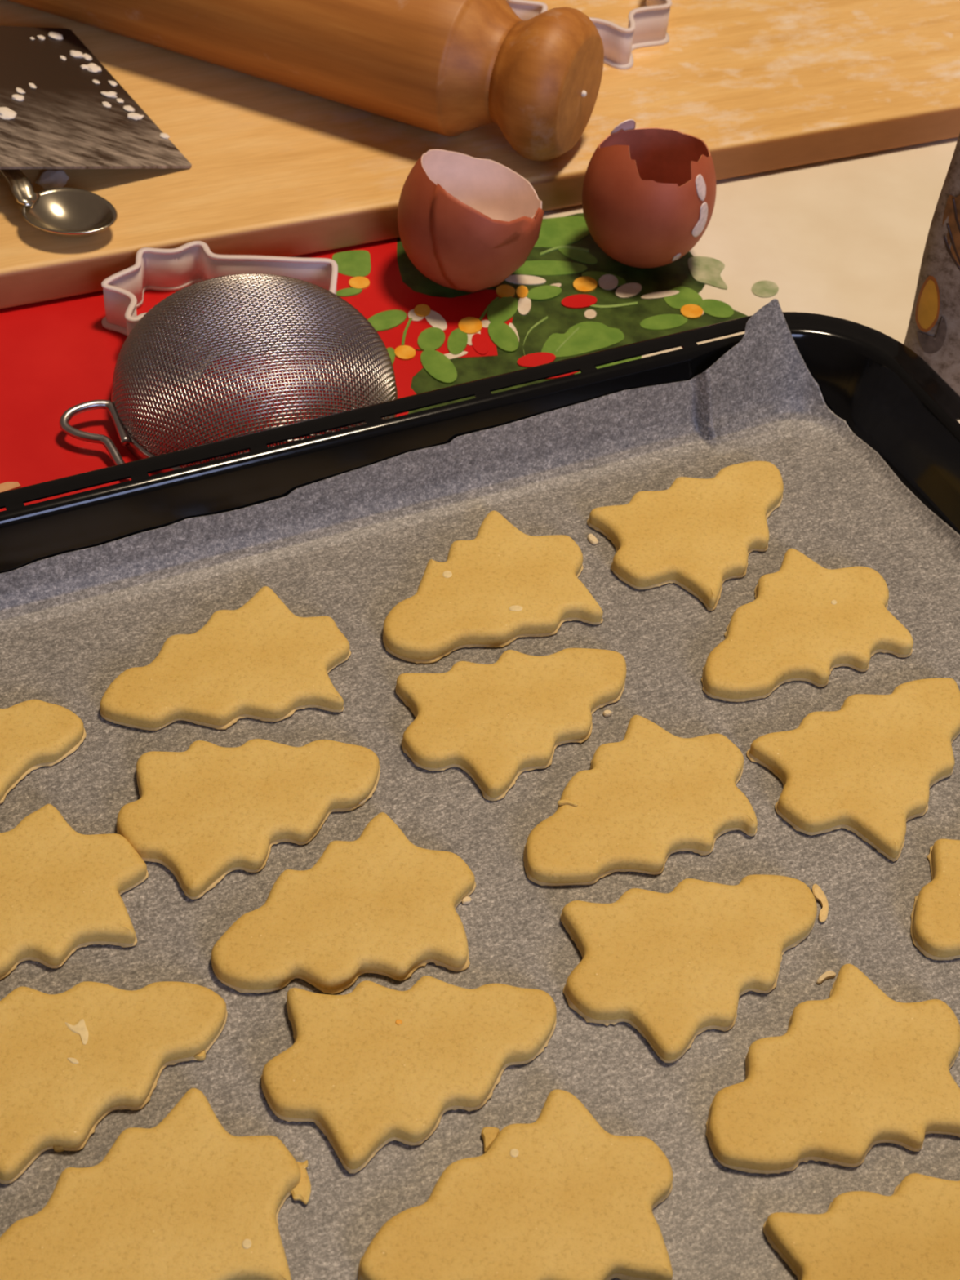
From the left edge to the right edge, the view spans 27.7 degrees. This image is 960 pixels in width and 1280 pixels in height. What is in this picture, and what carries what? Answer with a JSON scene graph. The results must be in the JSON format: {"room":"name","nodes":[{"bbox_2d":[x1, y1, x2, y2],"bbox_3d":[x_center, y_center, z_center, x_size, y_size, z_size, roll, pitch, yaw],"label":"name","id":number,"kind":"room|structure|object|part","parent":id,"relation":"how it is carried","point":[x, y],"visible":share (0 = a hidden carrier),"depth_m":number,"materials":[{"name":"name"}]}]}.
{"room":"kitchen","nodes":[
{"label":"kitchen","id":0,"kind":"room"},
{"bbox_3d":[-0.054,0.633,1.053,4.000,0.030,4.600,5,45,0],"label":"floor","id":1,"kind":"structure","parent":0,"visible":0},
{"bbox_3d":[-0.004,0.042,1.099,1.480,0.748,0.980,5,45,0],"label":"table","id":2,"kind":"object","parent":1,"relation":"on","visible":0,"materials":[{"name":"cream tablecloth fabric with printed vegetable pattern"}]},
{"bbox_2d":[0,137,959,511],"bbox_3d":[0.019,-0.224,0.834,1.500,0.003,1.000,5,45,0],"label":"tablecloth","id":3,"kind":"object","parent":2,"relation":"on","point":[844,237],"visible":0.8,"depth_m":0.74,"materials":[{"name":"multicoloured fabric"}]},
{"bbox_2d":[101,240,337,383],"bbox_3d":[-0.095,-0.118,0.705,0.086,0.018,0.064,5,45,0],"label":"cutter","id":4,"kind":"object","parent":3,"relation":"on","point":[191,263],"visible":0.44,"depth_m":0.72,"materials":[{"name":"plastic"}]},
{"bbox_2d":[59,273,397,479],"bbox_3d":[-0.084,-0.096,0.669,0.111,0.038,0.098,5,45,0],"label":"strainer","id":5,"kind":"object","parent":3,"relation":"on","point":[349,329],"visible":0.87,"depth_m":0.65,"materials":[{"name":"metal"}]},
{"bbox_3d":[-0.027,-0.113,0.718,0.002,0.001,0.017,9,45,4],"label":"printed stem","id":6,"kind":"part","parent":3,"relation":"part of","materials":[{"name":"green fabric"}]},
{"bbox_3d":[-0.018,-0.104,0.710,0.011,0.001,0.002,18,46,13],"label":"printed stem","id":7,"kind":"part","parent":3,"relation":"part of","materials":[{"name":"green fabric"}]},
{"bbox_2d":[397,149,544,293],"bbox_3d":[-0.004,-0.155,0.726,0.054,0.051,0.054,5,45,0],"label":"shell","id":8,"kind":"object","parent":3,"relation":"on","point":[466,223],"visible":1,"depth_m":0.71,"materials":[{"name":"brown food"}]},
{"bbox_2d":[0,0,959,309],"bbox_3d":[-0.092,-0.284,0.871,0.610,0.017,0.360,-14,48,-18],"label":"board","id":9,"kind":"object","parent":3,"relation":"on","point":[277,170],"visible":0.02,"depth_m":0.80,"materials":[{"name":"brown wood"}]},
{"bbox_2d":[35,168,69,190],"bbox_3d":[-0.163,-0.175,0.743,0.012,0.005,0.016,17,46,12],"label":"heap","id":10,"kind":"object","parent":9,"relation":"on","point":[48,179],"visible":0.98,"depth_m":0.74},
{"bbox_2d":[0,168,117,238],"bbox_3d":[-0.200,-0.193,0.748,0.031,0.015,0.174,-33,56,-32],"label":"teaspoon","id":11,"kind":"object","parent":9,"relation":"on","point":[63,212],"visible":1,"depth_m":0.72,"materials":[{"name":"metal"}]},
{"bbox_3d":[-0.208,-0.202,0.753,0.011,0.010,0.147,-27,53,-28],"label":"handle","id":12,"kind":"part","parent":11,"relation":"part of","materials":[{"name":"metal"}]},
{"bbox_2d":[21,187,117,238],"bbox_3d":[-0.150,-0.154,0.717,0.036,0.009,0.030,5,45,0],"label":"bowl","id":13,"kind":"object","parent":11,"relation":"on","point":[63,212],"depth_m":0.72,"materials":[{"name":"metal"}]},
{"bbox_2d":[0,26,191,169],"bbox_3d":[-0.203,-0.212,0.743,0.150,0.047,0.117,-21,50,-23],"label":"scraper","id":14,"kind":"object","parent":9,"relation":"on","point":[60,108],"visible":1,"depth_m":0.76,"materials":[{"name":"metal"}]},
{"bbox_2d":[7,0,604,161],"bbox_3d":[-0.149,-0.284,0.810,0.422,0.061,0.062,21,47,16],"label":"rolling pin","id":15,"kind":"object","parent":9,"relation":"on","point":[446,68],"visible":1,"depth_m":0.75,"materials":[{"name":"brown wood"}]},
{"bbox_2d":[506,0,671,70],"bbox_3d":[0.048,-0.288,0.863,0.074,0.018,0.108,5,45,0],"label":"cutter","id":16,"kind":"object","parent":9,"relation":"on","point":[647,26],"visible":0.56,"depth_m":0.83,"materials":[{"name":"plastic"}]},
{"bbox_2d":[0,311,959,573],"bbox_3d":[-0.001,0.066,0.518,0.469,0.031,0.365,-16,48,-20],"label":"baking tray","id":17,"kind":"object","parent":3,"relation":"on","point":[887,395],"visible":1,"depth_m":0.64,"materials":[{"name":"black metal"}]},
{"bbox_2d":[0,298,959,1279],"bbox_3d":[-0.001,0.053,0.521,0.418,0.044,0.324,-16,48,-20],"label":"paper","id":18,"kind":"object","parent":17,"relation":"on","point":[348,548],"visible":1,"depth_m":0.57,"materials":[{"name":"grey paper"}]},
{"bbox_2d":[0,699,86,804],"bbox_3d":[-0.155,0.031,0.556,0.056,0.006,0.071,32,51,25],"label":"biscuit","id":19,"kind":"object","parent":18,"relation":"on","point":[35,734],"visible":1,"depth_m":0.56,"materials":[{"name":"beige food"}]},
{"bbox_2d":[0,804,148,979],"bbox_3d":[-0.125,0.068,0.521,0.070,0.006,0.063,5,45,0],"label":"biscuit","id":20,"kind":"object","parent":18,"relation":"on","point":[61,887],"visible":1,"depth_m":0.52,"materials":[{"name":"yellow food"}]},
{"bbox_2d":[0,981,227,1184],"bbox_3d":[-0.102,0.108,0.483,0.072,0.006,0.059,5,45,0],"label":"biscuit","id":21,"kind":"object","parent":18,"relation":"on","point":[85,1052],"visible":1,"depth_m":0.49,"materials":[{"name":"yellow food"}]},
{"bbox_2d":[0,1088,311,1279],"bbox_3d":[-0.078,0.133,0.460,0.074,0.006,0.063,5,45,0],"label":"biscuit","id":22,"kind":"object","parent":18,"relation":"on","point":[184,1197],"visible":1,"depth_m":0.46,"materials":[{"name":"yellow food"}]},
{"bbox_2d":[241,1238,251,1248],"bbox_3d":[-0.054,0.140,0.451,0.002,0.001,0.002,5,45,0],"label":"flour speck","id":23,"kind":"object","parent":22,"relation":"on","point":[246,1242],"depth_m":0.45},
{"bbox_2d":[99,586,351,730],"bbox_3d":[-0.075,0.005,0.589,0.071,0.006,0.061,5,45,0],"label":"biscuit","id":24,"kind":"object","parent":18,"relation":"on","point":[260,660],"visible":1,"depth_m":0.58,"materials":[{"name":"beige food"}]},
{"bbox_2d":[116,738,380,899],"bbox_3d":[-0.065,0.049,0.546,0.071,0.006,0.059,5,45,0],"label":"biscuit","id":25,"kind":"object","parent":18,"relation":"on","point":[205,812],"visible":1,"depth_m":0.55,"materials":[{"name":"yellow food"}]},
{"bbox_2d":[211,812,475,994],"bbox_3d":[-0.035,0.070,0.527,0.068,0.006,0.062,5,45,0],"label":"biscuit","id":26,"kind":"object","parent":18,"relation":"on","point":[380,902],"visible":1,"depth_m":0.52,"materials":[{"name":"yellow food"}]},
{"bbox_2d":[261,975,556,1173],"bbox_3d":[-0.018,0.108,0.490,0.074,0.006,0.057,5,45,0],"label":"biscuit","id":27,"kind":"object","parent":18,"relation":"on","point":[373,1065],"visible":1,"depth_m":0.49,"materials":[{"name":"yellow food"}]},
{"bbox_2d":[382,511,603,663],"bbox_3d":[-0.001,-0.019,0.619,0.074,0.006,0.056,-13,48,-17],"label":"biscuit","id":28,"kind":"object","parent":18,"relation":"on","point":[499,587],"visible":1,"depth_m":0.61,"materials":[{"name":"beige food"}]},
{"bbox_2d":[442,570,452,577],"bbox_3d":[-0.010,-0.021,0.616,0.003,0.001,0.003,5,45,0],"label":"flour speck","id":29,"kind":"object","parent":28,"relation":"on","point":[446,574],"depth_m":0.62},
{"bbox_2d":[508,604,522,611],"bbox_3d":[0.011,-0.010,0.607,0.004,0.001,0.003,5,45,0],"label":"flour speck","id":30,"kind":"object","parent":28,"relation":"on","point":[511,607],"depth_m":0.61},
{"bbox_2d":[395,648,626,800],"bbox_3d":[0.009,0.023,0.578,0.069,0.006,0.062,5,45,0],"label":"biscuit","id":31,"kind":"object","parent":18,"relation":"on","point":[505,718],"visible":1,"depth_m":0.58,"materials":[{"name":"beige food"}]},
{"bbox_2d":[357,1088,673,1279],"bbox_3d":[0.010,0.133,0.468,0.074,0.006,0.060,5,45,0],"label":"biscuit","id":32,"kind":"object","parent":18,"relation":"on","point":[558,1195],"visible":1,"depth_m":0.46,"materials":[{"name":"beige food"}]},
{"bbox_2d":[509,1147,518,1157],"bbox_3d":[0.008,0.124,0.473,0.002,0.001,0.002,5,45,0],"label":"flour speck","id":33,"kind":"object","parent":32,"relation":"on","point":[513,1152],"depth_m":0.47},
{"bbox_2d":[587,533,598,545],"bbox_3d":[0.037,-0.033,0.640,0.003,0.001,0.005,-21,50,-23],"label":"dough crumb","id":34,"kind":"object","parent":18,"relation":"on","point":[592,539],"visible":1,"depth_m":0.64,"materials":[{"name":"beige food"}]},
{"bbox_2d":[603,710,612,716],"bbox_3d":[0.038,0.022,0.585,0.003,0.001,0.002,5,45,0],"label":"dough crumb","id":35,"kind":"object","parent":18,"relation":"on","point":[606,713],"visible":1,"depth_m":0.58,"materials":[{"name":"beige food"}]},
{"bbox_2d":[523,715,757,885],"bbox_3d":[0.047,0.045,0.558,0.066,0.006,0.065,5,45,0],"label":"biscuit","id":36,"kind":"object","parent":18,"relation":"on","point":[652,794],"visible":1,"depth_m":0.55,"materials":[{"name":"yellow food"}]},
{"bbox_2d":[586,461,783,610],"bbox_3d":[0.077,-0.035,0.642,0.077,0.006,0.055,-21,50,-24],"label":"biscuit","id":37,"kind":"object","parent":18,"relation":"on","point":[695,535],"visible":1,"depth_m":0.64,"materials":[{"name":"beige food"}]},
{"bbox_2d":[560,874,828,1062],"bbox_3d":[0.058,0.085,0.520,0.074,0.006,0.062,5,45,0],"label":"biscuit","id":38,"kind":"object","parent":18,"relation":"on","point":[675,966],"visible":1,"depth_m":0.52,"materials":[{"name":"yellow food"}]},
{"bbox_2d":[701,548,913,702],"bbox_3d":[0.103,-0.005,0.614,0.067,0.006,0.068,5,45,0],"label":"biscuit","id":39,"kind":"object","parent":18,"relation":"on","point":[806,620],"visible":1,"depth_m":0.61,"materials":[{"name":"beige food"}]},
{"bbox_2d":[831,600,836,604],"bbox_3d":[0.112,-0.012,0.618,0.002,0.001,0.002,5,45,0],"label":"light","id":40,"kind":"object","parent":39,"relation":"on","point":[833,602],"depth_m":0.62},
{"bbox_2d":[816,970,835,983],"bbox_3d":[0.092,0.090,0.521,0.006,0.001,0.002,-19,50,-22],"label":"dough crumb","id":41,"kind":"object","parent":18,"relation":"on","point":[829,974],"visible":1,"depth_m":0.52,"materials":[{"name":"beige food"}]},
{"bbox_2d":[705,963,959,1173],"bbox_3d":[0.092,0.109,0.499,0.069,0.006,0.063,5,45,0],"label":"biscuit","id":42,"kind":"object","parent":18,"relation":"on","point":[855,1069],"visible":1,"depth_m":0.49,"materials":[{"name":"yellow food"}]},
{"bbox_2d":[746,677,959,861],"bbox_3d":[0.113,0.030,0.580,0.054,0.006,0.080,26,49,20],"label":"biscuit","id":43,"kind":"object","parent":18,"relation":"on","point":[867,767],"visible":1,"depth_m":0.57,"materials":[{"name":"beige food"}]},
{"bbox_2d":[763,1173,959,1279],"bbox_3d":[0.107,0.150,0.459,0.076,0.006,0.054,-11,47,-16],"label":"biscuit","id":44,"kind":"object","parent":18,"relation":"on","point":[913,1233],"visible":1,"depth_m":0.46,"materials":[{"name":"beige food"}]},
{"bbox_2d":[910,838,959,959],"bbox_3d":[0.154,0.064,0.549,0.070,0.006,0.066,5,45,0],"label":"biscuit","id":45,"kind":"object","parent":18,"relation":"on","point":[935,930],"visible":1,"depth_m":0.53,"materials":[{"name":"yellow food"}]},
{"bbox_3d":[0.003,-0.124,0.732,0.002,0.001,0.017,20,47,15],"label":"printed stem","id":46,"kind":"part","parent":3,"relation":"part of","materials":[{"name":"green fabric"}]},
{"bbox_2d":[582,119,715,268],"bbox_3d":[0.064,-0.169,0.743,0.050,0.054,0.050,5,45,0],"label":"shell","id":47,"kind":"object","parent":3,"relation":"on","point":[649,194],"visible":1,"depth_m":0.73,"materials":[{"name":"brown food"}]},
{"bbox_2d":[903,133,959,395],"bbox_3d":[0.211,-0.155,0.663,0.112,0.164,0.044,-2,45,-7],"label":"pouch","id":48,"kind":"object","parent":3,"relation":"on","point":[933,331],"visible":0.95,"depth_m":0.68,"materials":[{"name":"fabric"}]}
]}

